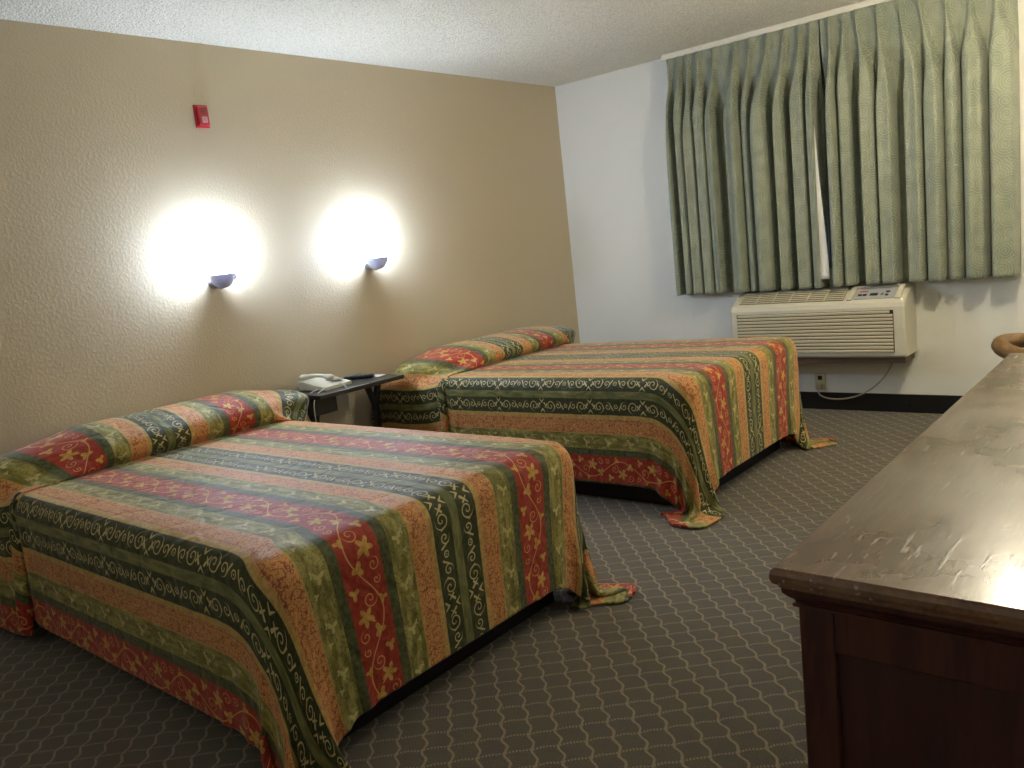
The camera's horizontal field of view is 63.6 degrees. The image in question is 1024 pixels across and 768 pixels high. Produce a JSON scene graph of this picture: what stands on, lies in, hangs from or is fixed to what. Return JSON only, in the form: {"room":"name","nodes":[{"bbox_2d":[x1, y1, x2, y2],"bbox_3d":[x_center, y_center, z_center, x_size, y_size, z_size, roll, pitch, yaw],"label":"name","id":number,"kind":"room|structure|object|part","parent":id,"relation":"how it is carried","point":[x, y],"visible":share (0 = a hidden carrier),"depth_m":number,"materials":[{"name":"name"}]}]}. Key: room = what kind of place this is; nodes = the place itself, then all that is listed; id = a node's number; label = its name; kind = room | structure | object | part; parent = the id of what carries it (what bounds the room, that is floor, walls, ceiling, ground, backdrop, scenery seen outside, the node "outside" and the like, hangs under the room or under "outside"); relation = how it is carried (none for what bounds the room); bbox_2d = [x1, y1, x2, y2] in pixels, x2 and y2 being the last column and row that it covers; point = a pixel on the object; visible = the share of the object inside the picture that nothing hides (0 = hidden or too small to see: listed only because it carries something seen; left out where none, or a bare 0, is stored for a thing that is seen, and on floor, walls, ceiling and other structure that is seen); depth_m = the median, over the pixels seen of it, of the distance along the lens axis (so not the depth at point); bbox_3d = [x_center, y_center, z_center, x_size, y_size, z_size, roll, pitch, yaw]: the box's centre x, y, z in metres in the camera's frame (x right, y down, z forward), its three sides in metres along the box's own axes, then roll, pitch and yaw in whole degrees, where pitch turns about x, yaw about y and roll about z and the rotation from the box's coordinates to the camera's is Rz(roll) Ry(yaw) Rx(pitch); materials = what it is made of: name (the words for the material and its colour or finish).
{"room":"hotel room","nodes":[
{"label":"hotel room","id":0,"kind":"room"},
{"bbox_2d":[0,19,579,455],"bbox_3d":[-1.716,-0.417,4.034,0.120,2.440,6.940,2,12,40],"label":"wall","id":1,"kind":"structure","parent":0,"point":[114,203],"depth_m":4.30,"materials":[{"name":"beige paint"}]},
{"bbox_2d":[193,105,209,127],"bbox_3d":[-1.536,-1.330,4.097,0.036,0.110,0.074,2,12,40],"label":"fire alarm","id":2,"kind":"object","parent":1,"relation":"attached to","point":[201,115],"visible":1,"depth_m":4.08,"materials":[{"name":"red plastic"}]},
{"bbox_2d":[208,246,236,288],"bbox_3d":[-1.458,-0.581,4.127,0.146,0.214,0.138,2,12,40],"label":"wall lamp","id":3,"kind":"object","parent":1,"relation":"attached to","point":[219,261],"visible":1,"depth_m":4.08,"materials":[{"name":"white glass"}]},
{"bbox_3d":[-1.504,-0.516,4.176,0.015,0.068,0.068,2,12,40],"label":"wall plate","id":4,"kind":"part","parent":3,"relation":"part of","materials":[{"name":"white metal"}]},
{"bbox_3d":[-1.459,-0.615,4.111,0.104,0.142,0.104,2,12,40],"label":"lamp shade","id":5,"kind":"part","parent":3,"relation":"part of","materials":[{"name":"white glass"}]},
{"bbox_2d":[364,234,387,270],"bbox_3d":[-0.809,-0.781,4.888,0.146,0.214,0.138,2,12,40],"label":"wall lamp","id":6,"kind":"object","parent":1,"relation":"attached to","point":[375,247],"visible":1,"depth_m":4.84,"materials":[{"name":"white glass"}]},
{"bbox_3d":[-0.855,-0.715,4.937,0.015,0.068,0.068,2,12,40],"label":"wall plate","id":7,"kind":"part","parent":6,"relation":"part of","materials":[{"name":"white metal"}]},
{"bbox_3d":[-0.809,-0.815,4.872,0.104,0.142,0.104,2,12,40],"label":"lamp shade","id":8,"kind":"part","parent":6,"relation":"part of","materials":[{"name":"white glass"}]},
{"bbox_2d":[0,0,865,86],"bbox_3d":[-0.261,-1.620,2.478,4.300,0.100,6.940,2,12,40],"label":"ceiling","id":9,"kind":"structure","parent":0,"point":[553,43],"depth_m":4.38,"materials":[{"name":"white paint"}]},
{"bbox_2d":[0,408,941,767],"bbox_3d":[0.020,0.870,2.890,4.300,0.100,6.940,2,12,40],"label":"floor","id":10,"kind":"structure","parent":0,"point":[701,667],"depth_m":2.54,"materials":[{"name":"carpet"}]},
{"bbox_2d":[34,592,553,739],"bbox_3d":[-0.973,0.595,3.163,2.120,0.573,1.224,2,12,40],"label":"bed","id":11,"kind":"object","parent":10,"relation":"on","point":[429,675],"visible":0.03,"depth_m":2.57,"materials":[{"name":"black wood"}]},
{"bbox_2d":[0,390,635,767],"bbox_3d":[-0.915,0.504,3.120,2.361,0.742,1.670,2,12,40],"label":"bedspread","id":12,"kind":"object","parent":11,"relation":"on","point":[277,574],"visible":1,"depth_m":2.50,"materials":[{"name":"multicoloured fabric"}]},
{"bbox_2d":[292,374,403,426],"bbox_3d":[-0.891,0.311,4.602,0.395,0.645,0.633,2,12,40],"label":"side table","id":13,"kind":"object","parent":10,"relation":"on","point":[325,401],"visible":0.38,"depth_m":4.41,"materials":[{"name":"black laminate"}]},
{"bbox_3d":[-1.055,0.356,4.514,0.034,0.622,0.131,2,12,40],"label":"leg","id":14,"kind":"part","parent":13,"relation":"part of","materials":[{"name":"wood"}]},
{"bbox_2d":[298,374,352,424],"bbox_3d":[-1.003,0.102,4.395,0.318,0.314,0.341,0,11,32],"label":"telephone","id":15,"kind":"object","parent":13,"relation":"on","point":[322,382],"visible":0.91,"depth_m":4.39,"materials":[{"name":"beige plastic"}]},
{"bbox_3d":[-0.877,0.118,4.375,0.022,0.260,0.086,-15,13,-42],"label":"coiled cord","id":16,"kind":"part","parent":15,"relation":"part of","materials":[{"name":"beige plastic"}]},
{"bbox_2d":[343,373,373,379],"bbox_3d":[-0.863,-0.042,4.651,0.170,0.022,0.048,-5,9,6],"label":"remote control","id":17,"kind":"object","parent":13,"relation":"on","point":[359,376],"visible":0.91,"depth_m":4.63,"materials":[{"name":"black plastic"}]},
{"bbox_3d":[-0.781,0.272,4.835,0.034,0.622,0.131,2,12,40],"label":"leg","id":18,"kind":"part","parent":13,"relation":"part of","materials":[{"name":"wood"}]},
{"bbox_2d":[574,440,779,505],"bbox_3d":[0.399,0.161,4.801,2.080,0.588,1.224,2,12,40],"label":"bed","id":19,"kind":"object","parent":10,"relation":"on","point":[640,494],"visible":0.12,"depth_m":4.11,"materials":[{"name":"black wood"}]},
{"bbox_2d":[371,326,836,528],"bbox_3d":[0.492,0.077,4.779,2.275,0.729,1.714,2,12,40],"label":"bedspread","id":20,"kind":"object","parent":19,"relation":"on","point":[671,418],"visible":0.9,"depth_m":4.11,"materials":[{"name":"multicoloured fabric"}]},
{"bbox_2d":[769,353,1023,767],"bbox_3d":[1.295,0.467,1.807,0.692,0.760,1.935,2,12,40],"label":"dresser","id":21,"kind":"object","parent":10,"relation":"on","point":[909,596],"visible":1,"depth_m":1.22,"materials":[{"name":"brown wood"}]},
{"bbox_3d":[1.269,0.143,1.745,0.665,0.033,1.911,2,12,40],"label":"cornice moulding","id":22,"kind":"part","parent":21,"relation":"part of","materials":[{"name":"brown wood"}]},
{"bbox_3d":[0.726,0.680,1.107,0.647,0.694,0.022,2,12,40],"label":"frame","id":23,"kind":"part","parent":21,"relation":"part of","materials":[{"name":"brown wood"}]},
{"bbox_3d":[0.722,0.638,1.106,0.535,0.478,0.008,2,12,40],"label":"panel","id":24,"kind":"part","parent":21,"relation":"part of","materials":[{"name":"brown wood"}]},
{"bbox_2d":[991,333,1023,358],"bbox_3d":[2.576,0.074,3.785,0.647,0.607,0.675,2,12,40],"label":"chair","id":25,"kind":"object","parent":10,"relation":"on","point":[1003,345],"visible":0.87,"depth_m":3.83,"materials":[{"name":"brown wood"}]},
{"bbox_2d":[555,0,1023,395],"bbox_3d":[2.050,-1.041,5.228,4.060,2.440,0.120,2,12,40],"label":"wall","id":26,"kind":"structure","parent":0,"point":[612,125],"depth_m":5.96,"materials":[{"name":"white paint"}]},
{"bbox_2d":[661,0,891,60],"bbox_3d":[1.845,-2.197,4.950,2.100,0.034,0.104,2,12,40],"label":"rail","id":27,"kind":"object","parent":26,"relation":"attached to","point":[864,4],"visible":0.8,"depth_m":5.07,"materials":[{"name":"white metal"}]},
{"bbox_2d":[666,20,828,295],"bbox_3d":[1.503,-1.402,5.389,1.058,1.593,0.158,2,12,40],"label":"curtain","id":28,"kind":"object","parent":27,"relation":"hanging from","point":[742,116],"visible":1,"depth_m":5.33,"materials":[{"name":"fabric"}]},
{"bbox_2d":[814,128,829,278],"bbox_3d":[1.899,-1.111,5.079,0.072,0.930,0.012,-1,11,32],"label":"lining","id":29,"kind":"object","parent":28,"relation":"attached to","point":[825,274],"visible":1,"depth_m":5.11,"materials":[{"name":"white fabric"}]},
{"bbox_2d":[819,0,1020,286],"bbox_3d":[2.299,-1.381,4.711,1.023,1.590,0.163,2,12,40],"label":"curtain","id":30,"kind":"object","parent":27,"relation":"hanging from","point":[922,97],"visible":1,"depth_m":4.65,"materials":[{"name":"fabric"}]},
{"bbox_2d":[815,373,825,389],"bbox_3d":[2.018,-0.013,5.416,0.070,0.114,0.042,2,12,40],"label":"wall outlet","id":31,"kind":"object","parent":26,"relation":"attached to","point":[820,378],"visible":1,"depth_m":5.42,"materials":[{"name":"beige plastic"}]},
{"bbox_2d":[731,282,917,399],"bbox_3d":[1.964,-0.239,5.253,1.080,0.734,0.264,2,12,40],"label":"air conditioner","id":32,"kind":"object","parent":26,"relation":"attached to","point":[877,323],"visible":0.96,"depth_m":5.06,"materials":[{"name":"white plastic"}]},
{"bbox_2d":[739,288,848,304],"bbox_3d":[1.790,-0.558,5.277,0.670,0.062,0.126,2,12,40],"label":"grille","id":33,"kind":"object","parent":32,"relation":"attached to","point":[839,296],"depth_m":5.24,"materials":[{"name":"beige plastic"}]},
{"bbox_2d":[737,310,893,352],"bbox_3d":[1.864,-0.318,5.145,0.965,0.248,0.006,2,12,40],"label":"grille","id":34,"kind":"object","parent":32,"relation":"attached to","point":[811,331],"depth_m":5.08,"materials":[{"name":"beige plastic"}]},
{"bbox_3d":[2.184,-0.049,5.233,0.512,0.320,0.015,2,13,43],"label":"power cord","id":35,"kind":"part","parent":32,"relation":"part of","materials":[{"name":"white plastic"}]},
{"bbox_3d":[2.181,-0.544,4.946,0.234,0.056,0.114,2,12,40],"label":"control panel","id":36,"kind":"part","parent":32,"relation":"part of","materials":[{"name":"beige plastic"}]},
{"bbox_2d":[819,45,831,267],"bbox_3d":[2.004,-1.414,5.170,1.750,1.360,0.060,2,12,40],"label":"window","id":37,"kind":"structure","parent":26,"relation":"in","point":[821,62],"depth_m":5.18,"materials":[{"name":"glass"}]},
{"bbox_3d":[1.678,-1.422,5.446,0.795,1.260,0.008,2,12,40],"label":"glass pane","id":38,"kind":"part","parent":37,"relation":"part of","materials":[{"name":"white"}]},
{"bbox_2d":[800,391,961,413],"bbox_3d":[2.141,0.112,5.367,4.052,0.115,0.008,2,12,40],"label":"baseboard","id":39,"kind":"structure","parent":26,"relation":"attached to","point":[912,403],"depth_m":5.20,"materials":[{"name":"black rubber"}]}
]}

